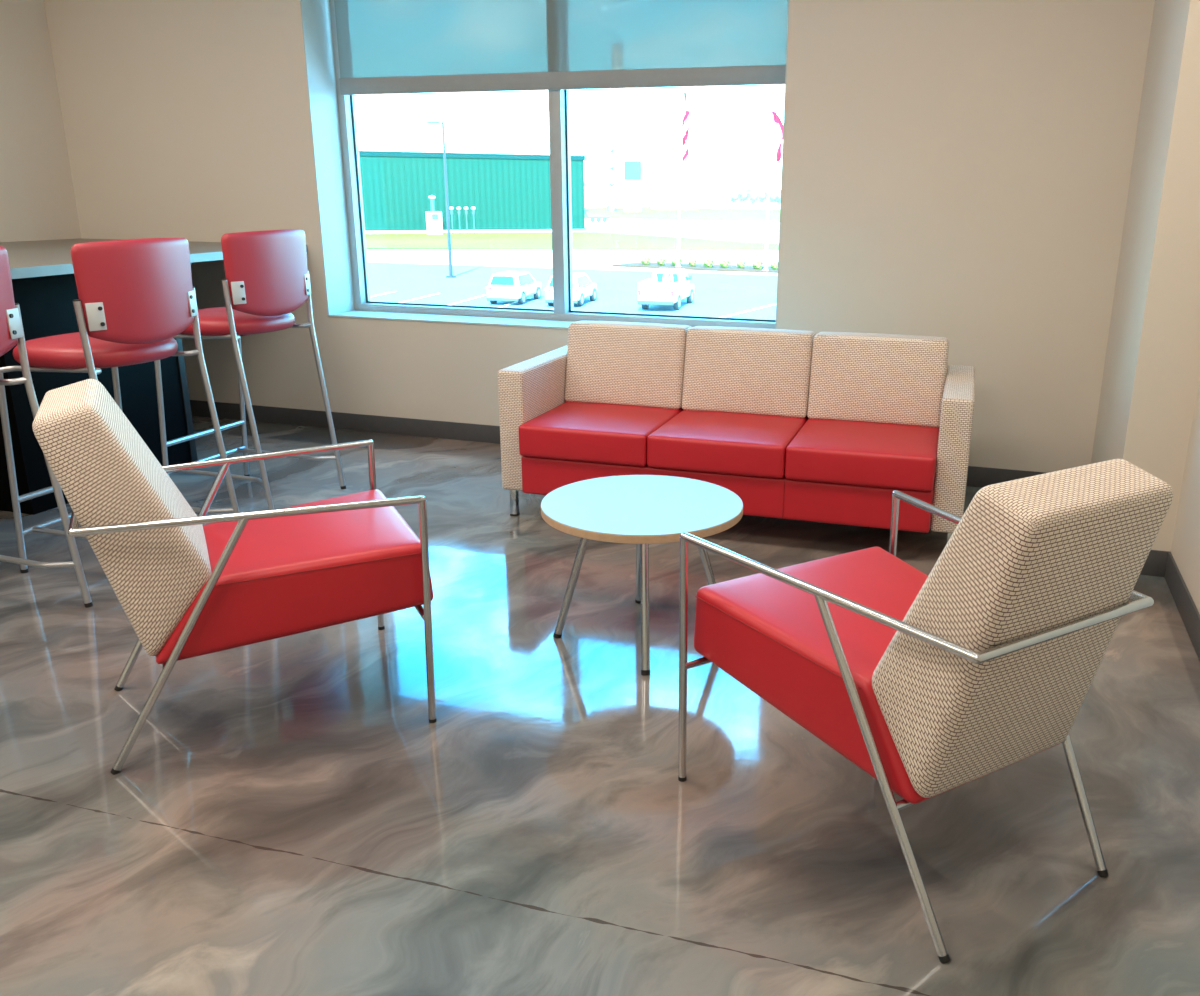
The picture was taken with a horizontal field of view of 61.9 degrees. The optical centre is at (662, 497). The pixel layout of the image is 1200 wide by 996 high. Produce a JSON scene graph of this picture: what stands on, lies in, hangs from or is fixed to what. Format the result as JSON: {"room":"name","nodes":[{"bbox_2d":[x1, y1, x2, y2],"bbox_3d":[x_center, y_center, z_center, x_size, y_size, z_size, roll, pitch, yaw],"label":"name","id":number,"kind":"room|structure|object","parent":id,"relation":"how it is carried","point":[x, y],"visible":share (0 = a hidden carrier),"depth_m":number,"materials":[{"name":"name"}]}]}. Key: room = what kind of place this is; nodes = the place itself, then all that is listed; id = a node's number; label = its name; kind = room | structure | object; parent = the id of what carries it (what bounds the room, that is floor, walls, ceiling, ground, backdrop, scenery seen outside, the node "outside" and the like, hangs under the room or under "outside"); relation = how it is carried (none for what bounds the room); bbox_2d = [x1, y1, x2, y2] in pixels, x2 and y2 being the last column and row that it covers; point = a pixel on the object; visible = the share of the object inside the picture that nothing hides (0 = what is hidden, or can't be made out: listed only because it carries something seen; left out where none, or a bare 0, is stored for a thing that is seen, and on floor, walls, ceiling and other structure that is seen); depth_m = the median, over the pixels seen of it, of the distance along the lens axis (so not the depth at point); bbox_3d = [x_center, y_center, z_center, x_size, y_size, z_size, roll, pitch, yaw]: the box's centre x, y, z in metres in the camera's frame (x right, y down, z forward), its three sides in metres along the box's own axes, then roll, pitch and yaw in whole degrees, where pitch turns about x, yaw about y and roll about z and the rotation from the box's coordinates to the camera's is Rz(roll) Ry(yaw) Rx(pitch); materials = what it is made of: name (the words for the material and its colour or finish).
{"room":"office lounge","nodes":[
{"label":"office lounge","id":0,"kind":"room"},
{"bbox_2d":[0,0,80,241],"bbox_3d":[-4.931,-0.884,2.329,0.300,2.950,8.060,6,18,17],"label":"wall","id":1,"kind":"structure","parent":0,"point":[37,196],"depth_m":5.68,"materials":[{"name":"paint"}]},
{"bbox_2d":[44,0,1154,472],"bbox_3d":[-0.619,-1.741,5.224,6.620,2.950,0.360,6,18,17],"label":"wall","id":2,"kind":"structure","parent":0,"point":[959,171],"depth_m":4.65,"materials":[{"name":"paint"}]},
{"bbox_2d":[328,310,576,329],"bbox_3d":[-0.636,-0.943,5.411,2.591,0.013,0.254,6,18,17],"label":"sill","id":3,"kind":"structure","parent":2,"relation":"attached to","point":[356,314],"depth_m":5.53,"materials":[{"name":"paint"}]},
{"bbox_2d":[300,0,789,328],"bbox_3d":[-0.628,-1.956,5.102,2.591,2.128,0.250,6,18,17],"label":"trim reveal","id":4,"kind":"structure","parent":2,"relation":"attached to","point":[315,14],"depth_m":5.52,"materials":[{"name":"paint"}]},
{"bbox_2d":[329,0,775,328],"bbox_3d":[-0.571,-2.006,5.269,2.591,2.128,0.123,6,18,17],"label":"window","id":5,"kind":"structure","parent":2,"relation":"in","point":[558,100],"depth_m":5.49,"materials":[{"name":"metal"}]},
{"bbox_2d":[334,0,787,94],"bbox_3d":[-0.576,-2.557,5.027,2.568,0.934,0.075,6,18,17],"label":"roller shade","id":6,"kind":"object","parent":5,"relation":"attached to","point":[385,46],"visible":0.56,"depth_m":5.08,"materials":[{"name":"fabric"}]},
{"bbox_2d":[190,400,1045,487],"bbox_3d":[-0.784,-0.338,5.505,5.814,0.100,0.009,6,18,17],"label":"baseboard","id":7,"kind":"structure","parent":2,"relation":"attached to","point":[981,477],"depth_m":5.75,"materials":[{"name":"rubber"}]},
{"bbox_2d":[0,416,1199,995],"bbox_3d":[-1.929,0.922,1.886,6.620,0.200,8.720,6,18,17],"label":"floor","id":8,"kind":"structure","parent":0,"point":[289,815],"depth_m":2.29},
{"bbox_2d":[0,246,92,607],"bbox_3d":[-2.276,-0.165,3.062,0.588,1.186,0.523,7,18,19],"label":"bar stool","id":9,"kind":"object","parent":8,"relation":"on","point":[11,327],"visible":1,"depth_m":3.15,"materials":[{"name":"red plastic"}]},
{"bbox_2d":[0,238,239,572],"bbox_3d":[-1.988,-0.334,3.621,0.588,1.186,0.523,6,18,17],"label":"bar stool","id":10,"kind":"object","parent":8,"relation":"on","point":[135,296],"visible":0.88,"depth_m":3.41,"materials":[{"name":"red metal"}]},
{"bbox_2d":[0,238,307,514],"bbox_3d":[-3.320,-0.396,4.015,1.859,1.050,4.258,6,18,17],"label":"bar counter","id":11,"kind":"object","parent":8,"relation":"on","point":[44,286],"depth_m":4.34,"materials":[{"name":"laminate"}]},
{"bbox_2d":[0,238,221,268],"bbox_3d":[-3.317,-0.880,3.867,1.856,0.039,4.258,6,18,17],"label":"countertop","id":12,"kind":"structure","parent":11,"relation":"on","point":[21,254],"depth_m":4.96,"materials":[{"name":"laminate"}]},
{"bbox_2d":[32,379,436,774],"bbox_3d":[-1.092,0.132,2.635,0.836,0.893,0.672,-8,19,-26],"label":"lounge chair","id":13,"kind":"object","parent":8,"relation":"on","point":[187,588],"visible":1,"depth_m":2.42,"materials":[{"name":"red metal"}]},
{"bbox_2d":[154,230,345,509],"bbox_3d":[-1.847,-0.572,4.399,0.588,1.186,0.523,6,18,18],"label":"bar stool","id":14,"kind":"object","parent":8,"relation":"on","point":[267,279],"visible":0.88,"depth_m":4.19,"materials":[{"name":"red leather"}]},
{"bbox_2d":[541,475,742,674],"bbox_3d":[-0.065,0.226,3.110,0.615,0.447,0.615,-1,17,-3],"label":"coffee table","id":15,"kind":"object","parent":8,"relation":"on","point":[642,511],"visible":0.96,"depth_m":2.99,"materials":[{"name":"white laminate"}]},
{"bbox_2d":[498,320,974,542],"bbox_3d":[0.320,-0.304,4.256,1.893,0.785,0.854,5,18,16],"label":"sofa","id":16,"kind":"object","parent":8,"relation":"on","point":[823,427],"visible":0.98,"depth_m":4.10,"materials":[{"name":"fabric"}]},
{"bbox_2d":[518,402,682,465],"bbox_3d":[-0.245,-0.295,4.309,0.556,0.152,0.617,5,18,16],"label":"seat cushion","id":17,"kind":"object","parent":16,"relation":"on","point":[551,433],"depth_m":4.08,"materials":[{"name":"red leather"}]},
{"bbox_2d":[565,320,691,409],"bbox_3d":[-0.158,-0.605,4.508,0.554,0.362,0.221,5,18,16],"label":"cushion","id":18,"kind":"object","parent":16,"relation":"on","point":[629,364],"depth_m":4.42,"materials":[{"name":"fabric"}]},
{"bbox_2d":[647,410,808,477],"bbox_3d":[0.286,-0.243,4.156,0.556,0.152,0.617,5,18,16],"label":"seat cushion","id":19,"kind":"object","parent":16,"relation":"on","point":[684,443],"depth_m":3.93,"materials":[{"name":"red leather"}]},
{"bbox_2d":[682,326,815,417],"bbox_3d":[0.373,-0.554,4.355,0.554,0.362,0.221,5,18,16],"label":"cushion","id":20,"kind":"object","parent":16,"relation":"on","point":[767,372],"depth_m":4.27,"materials":[{"name":"fabric"}]},
{"bbox_2d":[785,419,938,491],"bbox_3d":[0.816,-0.192,4.003,0.556,0.152,0.617,5,18,16],"label":"seat cushion","id":21,"kind":"object","parent":16,"relation":"on","point":[846,455],"depth_m":3.77,"materials":[{"name":"red leather"}]},
{"bbox_2d":[807,332,948,427],"bbox_3d":[0.903,-0.503,4.202,0.554,0.362,0.221,5,18,16],"label":"cushion","id":22,"kind":"object","parent":16,"relation":"on","point":[871,378],"depth_m":4.13,"materials":[{"name":"fabric"}]},
{"bbox_2d":[678,459,1172,962],"bbox_3d":[0.525,0.301,2.125,0.672,0.893,0.836,-10,20,-30],"label":"lounge chair","id":23,"kind":"object","parent":8,"relation":"on","point":[984,663],"visible":1,"depth_m":1.84,"materials":[{"name":"beige fabric"}]},
{"bbox_2d":[1091,0,1199,551],"bbox_3d":[2.075,-1.252,3.702,0.506,2.950,1.004,6,18,17],"label":"wall","id":24,"kind":"structure","parent":0,"point":[1151,374],"depth_m":3.52,"materials":[{"name":"paint"}]},
{"bbox_2d":[1140,550,1168,576],"bbox_3d":[1.764,0.235,3.705,0.206,0.100,0.009,6,18,17],"label":"baseboard","id":25,"kind":"structure","parent":24,"relation":"attached to","point":[1156,561],"depth_m":3.68,"materials":[{"name":"rubber"}]},
{"bbox_2d":[1171,379,1199,613],"bbox_3d":[0.920,-0.126,0.008,0.300,2.950,7.056,6,18,17],"label":"wall","id":26,"kind":"structure","parent":0,"point":[1185,549],"depth_m":3.42,"materials":[{"name":"paint"}]},
{"bbox_2d":[1164,552,1199,660],"bbox_3d":[0.763,1.221,0.472,0.009,0.100,7.056,6,18,17],"label":"baseboard","id":27,"kind":"structure","parent":26,"relation":"attached to","point":[1188,611],"depth_m":3.31,"materials":[{"name":"rubber"}]},
{"label":"outside","id":28,"kind":"structure","parent":0,"visible":0},
{"bbox_2d":[367,196,779,274],"bbox_3d":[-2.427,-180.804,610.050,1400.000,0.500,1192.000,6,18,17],"label":"ground","id":29,"kind":"structure","parent":28,"point":[749,231],"depth_m":103.03,"materials":[{"name":"concrete"}]},
{"bbox_2d":[359,151,585,233],"bbox_3d":[-54.183,-48.010,156.499,75.400,11.250,38.350,-7,19,-23],"label":"building","id":30,"kind":"structure","parent":29,"relation":"on","point":[508,192],"depth_m":147.18,"materials":[{"name":"teal metal"}]},
{"bbox_2d":[365,232,778,249],"bbox_3d":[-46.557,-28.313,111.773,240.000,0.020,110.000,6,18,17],"label":"lawn","id":31,"kind":"structure","parent":29,"relation":"on","point":[509,240],"depth_m":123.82,"materials":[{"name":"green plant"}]},
{"bbox_2d":[426,195,442,233],"bbox_3d":[-32.677,-40.374,142.272,2.000,5.325,1.640,-7,19,-23],"label":"cabinet","id":32,"kind":"object","parent":31,"relation":"on","point":[433,218],"visible":1,"depth_m":141.85,"materials":[{"name":"white metal"}]},
{"bbox_2d":[429,195,435,211],"bbox_3d":[-32.765,-41.849,141.795,0.979,2.225,0.994,6,18,17],"label":"vent","id":33,"kind":"object","parent":32,"relation":"attached to","point":[431,197],"depth_m":141.58,"materials":[{"name":"white metal"}]},
{"bbox_2d":[449,207,453,233],"bbox_3d":[-30.341,-39.940,143.547,0.628,3.781,0.660,-7,19,-23],"label":"stub","id":34,"kind":"object","parent":31,"relation":"on","point":[450,208],"visible":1,"depth_m":143.12,"materials":[{"name":"grey metal"}]},
{"bbox_2d":[457,207,460,233],"bbox_3d":[-29.376,-40.063,143.971,0.628,3.781,0.660,-7,19,-23],"label":"stub","id":35,"kind":"object","parent":31,"relation":"on","point":[458,208],"visible":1,"depth_m":143.53,"materials":[{"name":"white metal"}]},
{"bbox_2d":[464,207,467,233],"bbox_3d":[-28.410,-40.186,144.396,0.628,3.781,0.660,-7,19,-23],"label":"stub","id":36,"kind":"object","parent":31,"relation":"on","point":[465,208],"visible":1,"depth_m":144.03,"materials":[{"name":"white metal"}]},
{"bbox_2d":[471,207,475,233],"bbox_3d":[-27.445,-40.309,144.820,0.628,3.781,0.660,-7,19,-23],"label":"stub","id":37,"kind":"object","parent":31,"relation":"on","point":[472,208],"visible":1,"depth_m":144.40,"materials":[{"name":"white metal"}]},
{"bbox_2d":[368,262,776,319],"bbox_3d":[-1.605,-9.309,51.055,115.000,0.020,57.000,6,18,17],"label":"parking lot","id":38,"kind":"structure","parent":29,"relation":"on","point":[715,295],"depth_m":64.39,"materials":[{"name":"grey asphalt"}]},
{"bbox_2d":[370,291,396,296],"bbox_3d":[-17.245,-12.022,59.424,0.218,0.020,6.086,3,17,10],"label":"parking line","id":39,"kind":"object","parent":38,"relation":"on","point":[392,291],"visible":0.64,"depth_m":60.85,"materials":[{"name":"white paint"}]},
{"bbox_2d":[398,293,440,302],"bbox_3d":[-14.299,-11.718,58.509,0.218,0.020,6.086,3,17,10],"label":"parking line","id":40,"kind":"object","parent":38,"relation":"on","point":[436,293],"visible":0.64,"depth_m":58.53,"materials":[{"name":"white paint"}]},
{"bbox_2d":[426,121,455,277],"bbox_3d":[-15.743,-21.084,70.861,1.511,10.649,0.706,-4,18,-15],"label":"street lamp","id":41,"kind":"object","parent":38,"relation":"on","point":[451,275],"visible":1,"depth_m":71.02,"materials":[{"name":"grey"}]},
{"bbox_2d":[448,295,485,304],"bbox_3d":[-11.352,-11.414,57.595,0.218,0.020,6.086,3,17,10],"label":"parking line","id":42,"kind":"object","parent":38,"relation":"on","point":[481,295],"visible":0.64,"depth_m":57.43,"materials":[{"name":"white paint"}]},
{"bbox_2d":[486,271,541,303],"bbox_3d":[-8.430,-12.120,57.104,1.920,1.700,4.714,4,17,10],"label":"suv","id":43,"kind":"object","parent":38,"relation":"on","point":[515,286],"visible":1,"depth_m":55.09,"materials":[{"name":"white paint"}]},
{"bbox_2d":[500,297,531,306],"bbox_3d":[-8.406,-11.111,56.680,0.218,0.020,6.086,3,17,10],"label":"parking line","id":44,"kind":"object","parent":38,"relation":"on","point":[528,297],"visible":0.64,"depth_m":56.00,"materials":[{"name":"white paint"}]},
{"bbox_2d":[544,273,596,305],"bbox_3d":[-5.105,-11.870,56.374,1.920,1.700,4.714,4,17,10],"label":"suv","id":45,"kind":"object","parent":38,"relation":"on","point":[583,287],"visible":0.59,"depth_m":54.80,"materials":[{"name":"white paint"}]},
{"bbox_2d":[638,268,693,309],"bbox_3d":[0.248,-11.601,55.123,2.140,1.999,5.943,4,17,12],"label":"pickup truck","id":46,"kind":"object","parent":38,"relation":"on","point":[649,293],"visible":0.95,"depth_m":52.84,"materials":[{"name":"white paint"}]},
{"bbox_2d":[653,271,657,282],"bbox_3d":[-0.412,-11.640,53.208,0.440,0.950,0.440,6,18,17],"label":"traffic cone","id":47,"kind":"object","parent":46,"relation":"on","point":[655,275],"visible":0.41,"depth_m":53.11,"materials":[{"name":"orange"}]},
{"bbox_2d":[662,271,666,282],"bbox_3d":[0.079,-11.543,52.904,0.440,0.950,0.440,6,18,17],"label":"traffic cone","id":48,"kind":"object","parent":46,"relation":"on","point":[664,274],"visible":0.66,"depth_m":52.80,"materials":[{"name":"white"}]},
{"bbox_2d":[669,270,673,282],"bbox_3d":[0.446,-11.682,53.364,0.440,0.950,0.440,6,18,17],"label":"traffic cone","id":49,"kind":"object","parent":46,"relation":"on","point":[671,274],"visible":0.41,"depth_m":53.27,"materials":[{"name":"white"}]},
{"bbox_2d":[722,303,775,317],"bbox_3d":[4.641,-10.075,53.636,0.217,0.020,8.156,9,19,26],"label":"parking line","id":50,"kind":"object","parent":38,"relation":"on","point":[775,303],"visible":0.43,"depth_m":53.55,"materials":[{"name":"white paint"}]},
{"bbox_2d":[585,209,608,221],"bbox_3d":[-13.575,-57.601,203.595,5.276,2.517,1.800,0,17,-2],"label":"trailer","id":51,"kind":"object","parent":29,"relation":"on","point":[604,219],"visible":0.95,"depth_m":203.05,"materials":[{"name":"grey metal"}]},
{"bbox_2d":[585,205,779,221],"bbox_3d":[45.521,-89.590,313.495,236.000,0.020,218.000,6,18,17],"label":"lawn","id":52,"kind":"structure","parent":29,"relation":"on","point":[733,214],"depth_m":279.61,"materials":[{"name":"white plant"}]},
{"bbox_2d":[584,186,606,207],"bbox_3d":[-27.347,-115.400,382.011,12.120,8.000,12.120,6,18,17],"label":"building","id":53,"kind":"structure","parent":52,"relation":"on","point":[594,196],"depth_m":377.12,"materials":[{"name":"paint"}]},
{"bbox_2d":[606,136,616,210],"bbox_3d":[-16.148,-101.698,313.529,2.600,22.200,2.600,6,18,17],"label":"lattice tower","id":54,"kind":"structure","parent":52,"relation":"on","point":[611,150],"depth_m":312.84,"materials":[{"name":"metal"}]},
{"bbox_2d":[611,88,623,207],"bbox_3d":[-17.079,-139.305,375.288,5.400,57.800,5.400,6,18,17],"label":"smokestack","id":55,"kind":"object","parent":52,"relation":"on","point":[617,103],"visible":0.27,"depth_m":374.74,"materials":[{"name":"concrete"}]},
{"bbox_2d":[624,158,641,210],"bbox_3d":[-9.494,-98.713,314.705,5.600,15.900,4.400,1,17,1],"label":"building","id":56,"kind":"structure","parent":52,"relation":"on","point":[632,169],"depth_m":312.65,"materials":[{"name":"paint"}]},
{"bbox_2d":[612,262,777,272],"bbox_3d":[15.599,-18.056,79.849,41.000,0.200,6.300,6,18,17],"label":"mulch bed","id":57,"kind":"object","parent":29,"relation":"on","point":[700,267],"visible":0.29,"depth_m":82.56,"materials":[{"name":"brown soil"}]},
{"bbox_2d":[641,257,650,264],"bbox_3d":[-1.453,-20.181,85.019,0.867,0.741,0.974,6,18,17],"label":"shrub","id":58,"kind":"object","parent":57,"relation":"on","point":[646,260],"visible":0.98,"depth_m":84.68,"materials":[{"name":"green plant"}]},
{"bbox_2d":[657,258,665,264],"bbox_3d":[-0.139,-20.010,84.487,0.803,0.686,0.901,6,18,17],"label":"shrub","id":59,"kind":"object","parent":57,"relation":"on","point":[661,261],"visible":1,"depth_m":84.17,"materials":[{"name":"green plant"}]},
{"bbox_2d":[671,257,682,265],"bbox_3d":[1.168,-19.834,83.971,0.989,0.846,1.111,6,18,17],"label":"shrub","id":60,"kind":"object","parent":57,"relation":"on","point":[673,261],"visible":0.79,"depth_m":83.68,"materials":[{"name":"green plant"}]},
{"bbox_2d":[675,87,680,266],"bbox_3d":[1.325,-26.251,80.967,0.600,14.840,0.600,6,18,17],"label":"flagpole","id":61,"kind":"object","parent":57,"relation":"on","point":[678,230],"visible":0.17,"depth_m":81.25,"materials":[{"name":"white metal"}]},
{"bbox_2d":[681,92,690,161],"bbox_3d":[1.880,-29.618,79.750,0.833,5.300,0.556,6,18,17],"label":"flag","id":62,"kind":"object","parent":61,"relation":"hanging from","point":[686,121],"visible":1,"depth_m":79.77,"materials":[{"name":"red fabric"}]},
{"bbox_2d":[688,259,696,265],"bbox_3d":[2.487,-19.665,83.429,0.773,0.661,0.868,6,18,17],"label":"shrub","id":63,"kind":"object","parent":57,"relation":"on","point":[692,262],"visible":1,"depth_m":83.13,"materials":[{"name":"green plant"}]},
{"bbox_2d":[703,259,713,266],"bbox_3d":[3.794,-19.490,82.912,0.946,0.809,1.063,6,18,17],"label":"shrub","id":64,"kind":"object","parent":57,"relation":"on","point":[709,262],"visible":1,"depth_m":82.56,"materials":[{"name":"green plant"}]},
{"bbox_2d":[720,259,729,267],"bbox_3d":[5.108,-19.319,82.380,0.883,0.755,0.991,6,18,17],"label":"shrub","id":65,"kind":"object","parent":57,"relation":"on","point":[725,263],"visible":1,"depth_m":82.04,"materials":[{"name":"green plant"}]},
{"bbox_2d":[737,261,745,267],"bbox_3d":[6.424,-19.148,81.844,0.768,0.656,0.862,6,18,17],"label":"shrub","id":66,"kind":"object","parent":57,"relation":"on","point":[740,264],"visible":1,"depth_m":81.56,"materials":[{"name":"green plant"}]},
{"bbox_2d":[752,260,763,268],"bbox_3d":[7.731,-18.973,81.327,0.936,0.800,1.051,6,18,17],"label":"shrub","id":67,"kind":"object","parent":57,"relation":"on","point":[758,264],"visible":1,"depth_m":80.97,"materials":[{"name":"green plant"}]},
{"bbox_2d":[763,95,773,270],"bbox_3d":[8.233,-24.324,77.763,0.600,13.140,0.600,6,18,17],"label":"flagpole","id":68,"kind":"object","parent":57,"relation":"on","point":[771,96],"visible":1,"depth_m":77.94,"materials":[{"name":"white metal"}]},
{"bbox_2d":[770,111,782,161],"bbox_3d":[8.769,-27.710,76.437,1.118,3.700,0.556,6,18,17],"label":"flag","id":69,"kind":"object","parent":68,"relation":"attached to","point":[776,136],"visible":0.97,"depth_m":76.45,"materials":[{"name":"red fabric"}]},
{"bbox_2d":[770,262,777,269],"bbox_3d":[9.049,-18.804,80.787,0.760,0.650,0.854,6,18,17],"label":"shrub","id":70,"kind":"object","parent":57,"relation":"on","point":[774,265],"visible":0.92,"depth_m":80.51,"materials":[{"name":"green plant"}]},
{"bbox_2d":[727,186,741,206],"bbox_3d":[30.363,-129.874,429.698,6.735,8.507,6.940,6,18,17],"label":"tree","id":71,"kind":"object","parent":29,"relation":"on","point":[736,193],"visible":0.76,"depth_m":427.44,"materials":[{"name":"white plant"}]},
{"bbox_2d":[738,182,752,205],"bbox_3d":[37.319,-139.523,457.572,9.213,10.680,8.824,6,18,17],"label":"tree","id":72,"kind":"object","parent":29,"relation":"on","point":[744,187],"visible":0.68,"depth_m":454.90,"materials":[{"name":"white plant"}]},
{"bbox_2d":[747,190,757,206],"bbox_3d":[38.821,-130.462,434.266,5.121,7.071,5.605,6,18,17],"label":"tree","id":73,"kind":"object","parent":29,"relation":"on","point":[752,196],"visible":1,"depth_m":432.80,"materials":[{"name":"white plant"}]},
{"bbox_2d":[756,189,765,204],"bbox_3d":[47.139,-145.234,481.472,5.703,7.703,5.798,6,18,17],"label":"tree","id":74,"kind":"object","parent":29,"relation":"on","point":[761,193],"visible":0.82,"depth_m":479.42,"materials":[{"name":"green plant"}]},
{"bbox_2d":[765,189,776,205],"bbox_3d":[48.931,-136.315,452.490,5.703,7.703,5.798,6,18,17],"label":"tree","id":75,"kind":"object","parent":29,"relation":"on","point":[773,194],"visible":0.82,"depth_m":450.92,"materials":[{"name":"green plant"}]},
{"bbox_2d":[774,189,780,205],"bbox_3d":[52.375,-137.660,456.953,5.703,7.703,5.798,6,18,17],"label":"tree","id":76,"kind":"object","parent":29,"relation":"on","point":[778,191],"visible":0.45,"depth_m":454.51,"materials":[{"name":"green plant"}]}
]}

